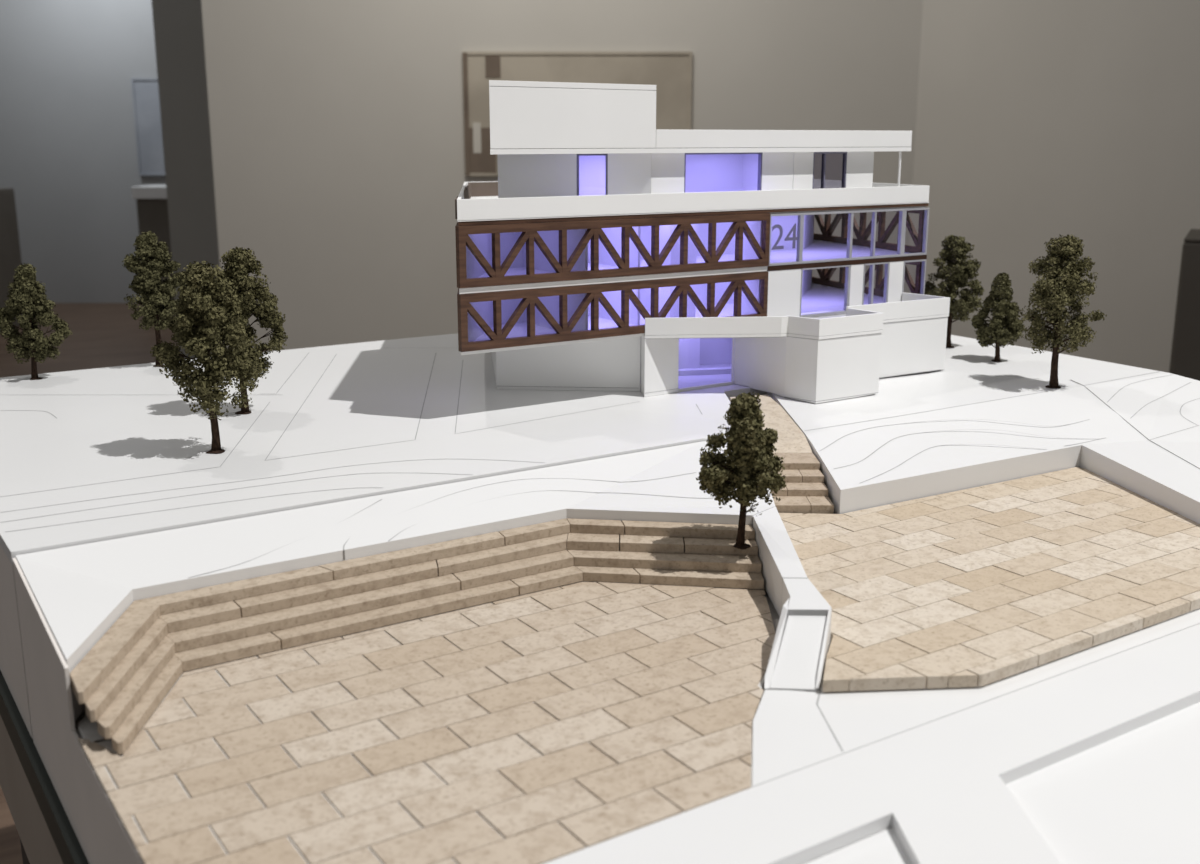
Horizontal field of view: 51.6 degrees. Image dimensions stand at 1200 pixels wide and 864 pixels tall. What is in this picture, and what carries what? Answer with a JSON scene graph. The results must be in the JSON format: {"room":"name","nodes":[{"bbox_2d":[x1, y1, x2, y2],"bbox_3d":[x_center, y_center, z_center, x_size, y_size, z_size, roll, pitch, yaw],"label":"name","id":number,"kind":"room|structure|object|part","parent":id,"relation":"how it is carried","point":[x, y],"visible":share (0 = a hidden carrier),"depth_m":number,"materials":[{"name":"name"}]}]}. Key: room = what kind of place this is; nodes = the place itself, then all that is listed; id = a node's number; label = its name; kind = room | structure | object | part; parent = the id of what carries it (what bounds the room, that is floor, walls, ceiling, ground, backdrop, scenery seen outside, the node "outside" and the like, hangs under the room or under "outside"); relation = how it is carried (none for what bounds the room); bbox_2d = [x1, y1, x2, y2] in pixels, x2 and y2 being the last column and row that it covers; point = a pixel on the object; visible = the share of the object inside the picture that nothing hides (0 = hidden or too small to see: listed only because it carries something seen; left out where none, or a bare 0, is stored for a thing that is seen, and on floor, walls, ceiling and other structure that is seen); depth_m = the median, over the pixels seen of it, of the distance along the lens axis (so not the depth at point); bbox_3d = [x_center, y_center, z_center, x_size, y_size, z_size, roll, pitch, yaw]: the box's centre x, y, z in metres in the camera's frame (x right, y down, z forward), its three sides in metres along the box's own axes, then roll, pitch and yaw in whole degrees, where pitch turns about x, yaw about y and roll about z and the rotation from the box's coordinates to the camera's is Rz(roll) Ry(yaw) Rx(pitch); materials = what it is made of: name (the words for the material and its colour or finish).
{"room":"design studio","nodes":[
{"label":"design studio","id":0,"kind":"room"},
{"bbox_2d":[0,0,165,302],"bbox_3d":[-2.200,-2.844,9.989,5.400,3.600,0.150,0,13,0],"label":"wall","id":1,"kind":"structure","parent":0,"point":[69,159],"depth_m":10.02,"materials":[{"name":"paint"}]},
{"bbox_2d":[131,78,164,175],"bbox_3d":[-3.620,-2.453,9.984,0.240,0.760,0.020,0,13,0],"label":"framed print","id":2,"kind":"object","parent":1,"relation":"attached to","point":[145,91],"visible":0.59,"depth_m":9.98},
{"bbox_2d":[0,303,178,863],"bbox_3d":[0.576,-0.134,6.521,18.000,0.080,20.000,-9,16,-32],"label":"floor","id":3,"kind":"structure","parent":0,"point":[104,334],"depth_m":8.12,"materials":[{"name":"brown wood"}]},
{"bbox_2d":[0,188,22,331],"bbox_3d":[-4.470,-1.221,8.805,0.500,0.985,0.500,0,13,0],"label":"plinth","id":4,"kind":"object","parent":3,"relation":"on","point":[10,253],"visible":0.74,"depth_m":8.85,"materials":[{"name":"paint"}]},
{"bbox_2d":[0,670,88,863],"bbox_3d":[0.189,0.568,1.575,1.617,0.830,1.790,-9,16,-32],"label":"display table","id":5,"kind":"object","parent":3,"relation":"on","point":[47,835],"visible":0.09,"depth_m":1.08,"materials":[{"name":"black"}]},
{"bbox_3d":[-0.646,0.604,1.490,0.060,0.800,0.060,-9,16,-32],"label":"leg","id":6,"kind":"part","parent":5,"relation":"part of","materials":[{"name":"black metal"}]},
{"bbox_2d":[0,333,1199,863],"bbox_3d":[0.173,0.084,1.447,1.559,0.169,1.725,-9,16,-32],"label":"model","id":7,"kind":"object","parent":5,"relation":"on","point":[112,496],"visible":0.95,"depth_m":1.17},
{"bbox_2d":[0,263,72,379],"bbox_3d":[-0.796,-0.155,1.733,0.096,0.163,0.093,9,16,34],"label":"tree","id":8,"kind":"object","parent":7,"relation":"on","point":[26,297],"visible":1,"depth_m":1.72,"materials":[{"name":"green plant"}]},
{"bbox_3d":[-0.471,0.186,1.021,0.002,0.164,1.705,-9,16,-32],"label":"panel","id":9,"kind":"part","parent":7,"relation":"part of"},
{"bbox_2d":[122,231,180,366],"bbox_3d":[-0.657,-0.195,1.827,0.089,0.200,0.088,-11,17,-39],"label":"tree","id":10,"kind":"object","parent":7,"relation":"on","point":[151,261],"visible":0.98,"depth_m":1.81,"materials":[{"name":"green plant"}]},
{"bbox_2d":[150,261,258,453],"bbox_3d":[-0.420,-0.079,1.320,0.106,0.206,0.095,-2,13,-7],"label":"tree","id":11,"kind":"object","parent":7,"relation":"on","point":[200,325],"visible":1,"depth_m":1.30,"materials":[{"name":"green plant"}]},
{"bbox_2d":[210,247,287,413],"bbox_3d":[-0.438,-0.124,1.511,0.109,0.205,0.088,2,13,9],"label":"tree","id":12,"kind":"object","parent":7,"relation":"on","point":[240,262],"visible":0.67,"depth_m":1.50,"materials":[{"name":"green plant"}]},
{"bbox_2d":[78,582,775,863],"bbox_3d":[-0.050,0.196,0.911,0.582,0.001,0.374,-9,16,-32],"label":"paved plaza","id":13,"kind":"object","parent":7,"relation":"on","point":[656,626],"visible":0.99,"depth_m":0.85,"materials":[{"name":"stone"}]},
{"bbox_2d":[70,518,763,754],"bbox_3d":[-0.127,0.142,1.059,0.622,0.036,0.191,-9,16,-32],"label":"steps","id":14,"kind":"structure","parent":13,"relation":"on","point":[127,674],"depth_m":1.07,"materials":[{"name":"stone"}]},
{"bbox_2d":[696,391,787,548],"bbox_3d":[0.131,0.035,1.149,0.085,0.149,0.073,1,13,3],"label":"tree","id":15,"kind":"object","parent":14,"relation":"on","point":[754,470],"visible":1,"depth_m":1.13,"materials":[{"name":"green plant"}]},
{"bbox_2d":[455,80,949,403],"bbox_3d":[0.101,-0.297,1.842,0.897,0.403,0.670,-9,16,-32],"label":"model","id":16,"kind":"object","parent":7,"relation":"on","point":[609,249],"visible":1,"depth_m":1.65},
{"bbox_3d":[-0.123,-0.210,1.471,0.007,0.052,0.008,-9,16,-32],"label":"post","id":17,"kind":"part","parent":16,"relation":"part of","materials":[{"name":"brown wood"}]},
{"bbox_3d":[-0.123,-0.135,1.489,0.007,0.048,0.008,-9,16,-32],"label":"post","id":18,"kind":"part","parent":16,"relation":"part of","materials":[{"name":"brown wood"}]},
{"bbox_3d":[-0.084,-0.216,1.496,0.007,0.052,0.008,-9,16,-32],"label":"post","id":19,"kind":"part","parent":16,"relation":"part of","materials":[{"name":"brown wood"}]},
{"bbox_3d":[-0.084,-0.141,1.514,0.007,0.048,0.008,-9,16,-32],"label":"post","id":20,"kind":"part","parent":16,"relation":"part of","materials":[{"name":"brown wood"}]},
{"bbox_3d":[-0.045,-0.222,1.521,0.007,0.052,0.008,-9,16,-32],"label":"post","id":21,"kind":"part","parent":16,"relation":"part of","materials":[{"name":"brown wood"}]},
{"bbox_3d":[-0.045,-0.146,1.539,0.007,0.048,0.008,-9,16,-32],"label":"post","id":22,"kind":"part","parent":16,"relation":"part of","materials":[{"name":"brown wood"}]},
{"bbox_3d":[-0.007,-0.152,1.564,0.007,0.048,0.008,-9,16,-32],"label":"post","id":23,"kind":"part","parent":16,"relation":"part of","materials":[{"name":"brown wood"}]},
{"bbox_3d":[-0.007,-0.228,1.546,0.007,0.052,0.008,-9,16,-32],"label":"post","id":24,"kind":"part","parent":16,"relation":"part of","materials":[{"name":"brown wood"}]},
{"bbox_3d":[0.032,-0.158,1.589,0.007,0.048,0.008,-9,16,-32],"label":"post","id":25,"kind":"part","parent":16,"relation":"part of","materials":[{"name":"brown wood"}]},
{"bbox_3d":[0.032,-0.234,1.571,0.007,0.052,0.008,-9,16,-32],"label":"post","id":26,"kind":"part","parent":16,"relation":"part of","materials":[{"name":"brown wood"}]},
{"bbox_3d":[0.071,-0.164,1.614,0.007,0.048,0.008,-9,16,-32],"label":"post","id":27,"kind":"part","parent":16,"relation":"part of","materials":[{"name":"brown wood"}]},
{"bbox_3d":[0.071,-0.240,1.596,0.007,0.052,0.008,-9,16,-32],"label":"post","id":28,"kind":"part","parent":16,"relation":"part of","materials":[{"name":"brown wood"}]},
{"bbox_3d":[0.062,-0.200,1.923,0.894,0.004,0.530,-9,16,-32],"label":"floor plate","id":29,"kind":"part","parent":16,"relation":"part of","materials":[{"name":"white plastic"}]},
{"bbox_3d":[0.110,-0.170,1.639,0.007,0.048,0.008,-9,16,-32],"label":"post","id":30,"kind":"part","parent":16,"relation":"part of","materials":[{"name":"brown wood"}]},
{"bbox_3d":[0.110,-0.245,1.621,0.007,0.052,0.008,-9,16,-32],"label":"post","id":31,"kind":"part","parent":16,"relation":"part of","materials":[{"name":"brown wood"}]},
{"bbox_3d":[0.062,-0.272,1.906,0.894,0.007,0.530,-9,16,-32],"label":"floor plate","id":32,"kind":"part","parent":16,"relation":"part of","materials":[{"name":"white plastic"}]},
{"bbox_3d":[0.062,-0.351,1.888,0.894,0.002,0.530,-9,16,-32],"label":"floor plate","id":33,"kind":"part","parent":16,"relation":"part of","materials":[{"name":"white plastic"}]},
{"bbox_3d":[0.063,-0.345,1.890,0.883,0.002,0.522,-9,16,-32],"label":"floor plate","id":34,"kind":"part","parent":16,"relation":"part of","materials":[{"name":"white plastic"}]},
{"bbox_3d":[0.066,-0.100,1.847,0.500,0.003,0.356,-9,16,-32],"label":"ground plate","id":35,"kind":"part","parent":16,"relation":"part of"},
{"bbox_3d":[0.142,-0.097,1.679,0.097,0.077,0.004,-9,16,-32],"label":"door frame","id":36,"kind":"part","parent":16,"relation":"part of","materials":[{"name":"purple glass"}]},
{"bbox_3d":[0.149,-0.176,1.664,0.007,0.048,0.008,-9,16,-32],"label":"post","id":37,"kind":"part","parent":16,"relation":"part of","materials":[{"name":"brown wood"}]},
{"bbox_3d":[0.149,-0.251,1.646,0.007,0.052,0.008,-9,16,-32],"label":"post","id":38,"kind":"part","parent":16,"relation":"part of","materials":[{"name":"brown wood"}]},
{"bbox_3d":[0.188,-0.182,1.689,0.007,0.048,0.008,-9,16,-32],"label":"post","id":39,"kind":"part","parent":16,"relation":"part of","materials":[{"name":"brown wood"}]},
{"bbox_3d":[0.188,-0.257,1.671,0.007,0.052,0.008,-9,16,-32],"label":"post","id":40,"kind":"part","parent":16,"relation":"part of","materials":[{"name":"brown wood"}]},
{"bbox_3d":[0.255,-0.191,1.732,0.062,0.071,0.005,-9,16,-32],"label":"wall panel","id":41,"kind":"part","parent":16,"relation":"part of","materials":[{"name":"white plastic"}]},
{"bbox_3d":[0.388,-0.286,2.129,0.008,0.048,0.007,-5,14,-22],"label":"post","id":42,"kind":"part","parent":16,"relation":"part of","materials":[{"name":"brown wood"}]},
{"bbox_3d":[0.388,-0.361,2.112,0.008,0.051,0.007,-5,14,-22],"label":"post","id":43,"kind":"part","parent":16,"relation":"part of","materials":[{"name":"brown wood"}]},
{"bbox_3d":[0.408,-0.275,2.082,0.008,0.048,0.007,-5,14,-22],"label":"post","id":44,"kind":"part","parent":16,"relation":"part of","materials":[{"name":"brown wood"}]},
{"bbox_3d":[0.408,-0.349,2.064,0.008,0.051,0.007,-5,14,-22],"label":"post","id":45,"kind":"part","parent":16,"relation":"part of","materials":[{"name":"brown wood"}]},
{"bbox_3d":[0.372,-0.209,1.807,0.026,0.071,0.005,-9,16,-32],"label":"wall panel","id":46,"kind":"part","parent":16,"relation":"part of","materials":[{"name":"white plastic"}]},
{"bbox_3d":[0.427,-0.338,2.017,0.008,0.051,0.007,-5,14,-22],"label":"post","id":47,"kind":"part","parent":16,"relation":"part of","materials":[{"name":"brown wood"}]},
{"bbox_3d":[0.447,-0.252,1.987,0.008,0.048,0.007,-5,14,-22],"label":"post","id":48,"kind":"part","parent":16,"relation":"part of","materials":[{"name":"brown wood"}]},
{"bbox_3d":[0.447,-0.327,1.969,0.008,0.051,0.007,-5,14,-22],"label":"post","id":49,"kind":"part","parent":16,"relation":"part of","materials":[{"name":"brown wood"}]},
{"bbox_3d":[0.439,-0.219,1.851,0.030,0.071,0.005,-9,16,-32],"label":"wall panel","id":50,"kind":"part","parent":16,"relation":"part of","materials":[{"name":"white plastic"}]},
{"bbox_3d":[0.446,-0.381,1.849,0.004,0.073,0.004,10,17,37],"label":"roof post","id":51,"kind":"part","parent":16,"relation":"part of","materials":[{"name":"white plastic"}]},
{"bbox_2d":[730,394,833,513],"bbox_3d":[0.214,0.022,1.494,0.070,0.065,0.355,-1,13,-2],"label":"stairs","id":52,"kind":"structure","parent":7,"relation":"on","point":[805,492],"depth_m":1.41,"materials":[{"name":"stone"}]},
{"bbox_2d":[753,507,831,689],"bbox_3d":[0.165,0.134,1.079,0.056,0.048,0.331,1,13,5],"label":"wall","id":53,"kind":"structure","parent":7,"relation":"on","point":[801,644],"depth_m":0.99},
{"bbox_3d":[0.536,0.207,0.884,1.529,0.010,0.320,-9,16,-32],"label":"street panel","id":54,"kind":"part","parent":7,"relation":"part of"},
{"bbox_2d":[924,235,984,347],"bbox_3d":[0.571,-0.226,1.997,0.097,0.181,0.088,-4,14,-17],"label":"tree","id":55,"kind":"object","parent":7,"relation":"on","point":[957,272],"visible":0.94,"depth_m":1.98,"materials":[{"name":"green plant"}]},
{"bbox_3d":[0.342,0.176,1.015,0.665,0.010,0.118,-9,16,-32],"label":"street panel","id":56,"kind":"part","parent":7,"relation":"part of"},
{"bbox_2d":[779,467,1199,691],"bbox_3d":[0.373,0.117,1.215,0.686,0.010,0.398,-9,16,-32],"label":"paved terrace","id":57,"kind":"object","parent":7,"relation":"on","point":[979,586],"visible":0.91,"depth_m":1.13,"materials":[{"name":"stone"}]},
{"bbox_2d":[971,272,1024,361],"bbox_3d":[0.605,-0.176,1.884,0.072,0.136,0.073,-8,15,-29],"label":"tree","id":58,"kind":"object","parent":7,"relation":"on","point":[1004,312],"visible":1,"depth_m":1.87,"materials":[{"name":"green plant"}]},
{"bbox_2d":[1017,234,1106,387],"bbox_3d":[0.621,-0.163,1.688,0.107,0.210,0.108,-5,14,-21],"label":"tree","id":59,"kind":"object","parent":7,"relation":"on","point":[1061,285],"visible":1,"depth_m":1.68,"materials":[{"name":"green plant"}]},
{"bbox_2d":[131,185,175,315],"bbox_3d":[-3.330,-1.414,9.633,0.380,0.980,0.440,0,13,0],"label":"plinth","id":60,"kind":"object","parent":3,"relation":"on","point":[151,200],"visible":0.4,"depth_m":9.37,"materials":[{"name":"grey paint"}]},
{"bbox_2d":[1169,229,1199,380],"bbox_3d":[2.253,-0.170,4.299,0.500,1.012,0.500,7,15,26],"label":"plinth","id":61,"kind":"object","parent":3,"relation":"on","point":[1185,351],"visible":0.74,"depth_m":4.12,"materials":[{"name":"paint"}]},
{"bbox_2d":[151,0,223,358],"bbox_3d":[-2.305,-2.252,7.483,0.610,3.600,0.400,0,13,0],"label":"wall","id":62,"kind":"structure","parent":0,"point":[178,24],"depth_m":7.39,"materials":[{"name":"grey paint"}]},
{"bbox_2d":[201,0,922,351],"bbox_3d":[-0.189,-1.982,6.339,3.592,3.600,0.250,0,13,0],"label":"wall","id":63,"kind":"structure","parent":0,"point":[337,126],"depth_m":6.29,"materials":[{"name":"paint"}]},
{"bbox_2d":[462,52,691,175],"bbox_3d":[-0.114,-1.608,6.282,1.152,0.610,0.023,0,13,0],"label":"framed print","id":64,"kind":"object","parent":63,"relation":"attached to","point":[671,72],"visible":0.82,"depth_m":6.24},
{"bbox_2d":[906,0,1199,372],"bbox_3d":[2.867,-1.513,4.358,0.150,3.600,4.576,-8,16,-31],"label":"wall","id":65,"kind":"structure","parent":0,"point":[1038,121],"depth_m":5.54,"materials":[{"name":"paint"}]}
]}

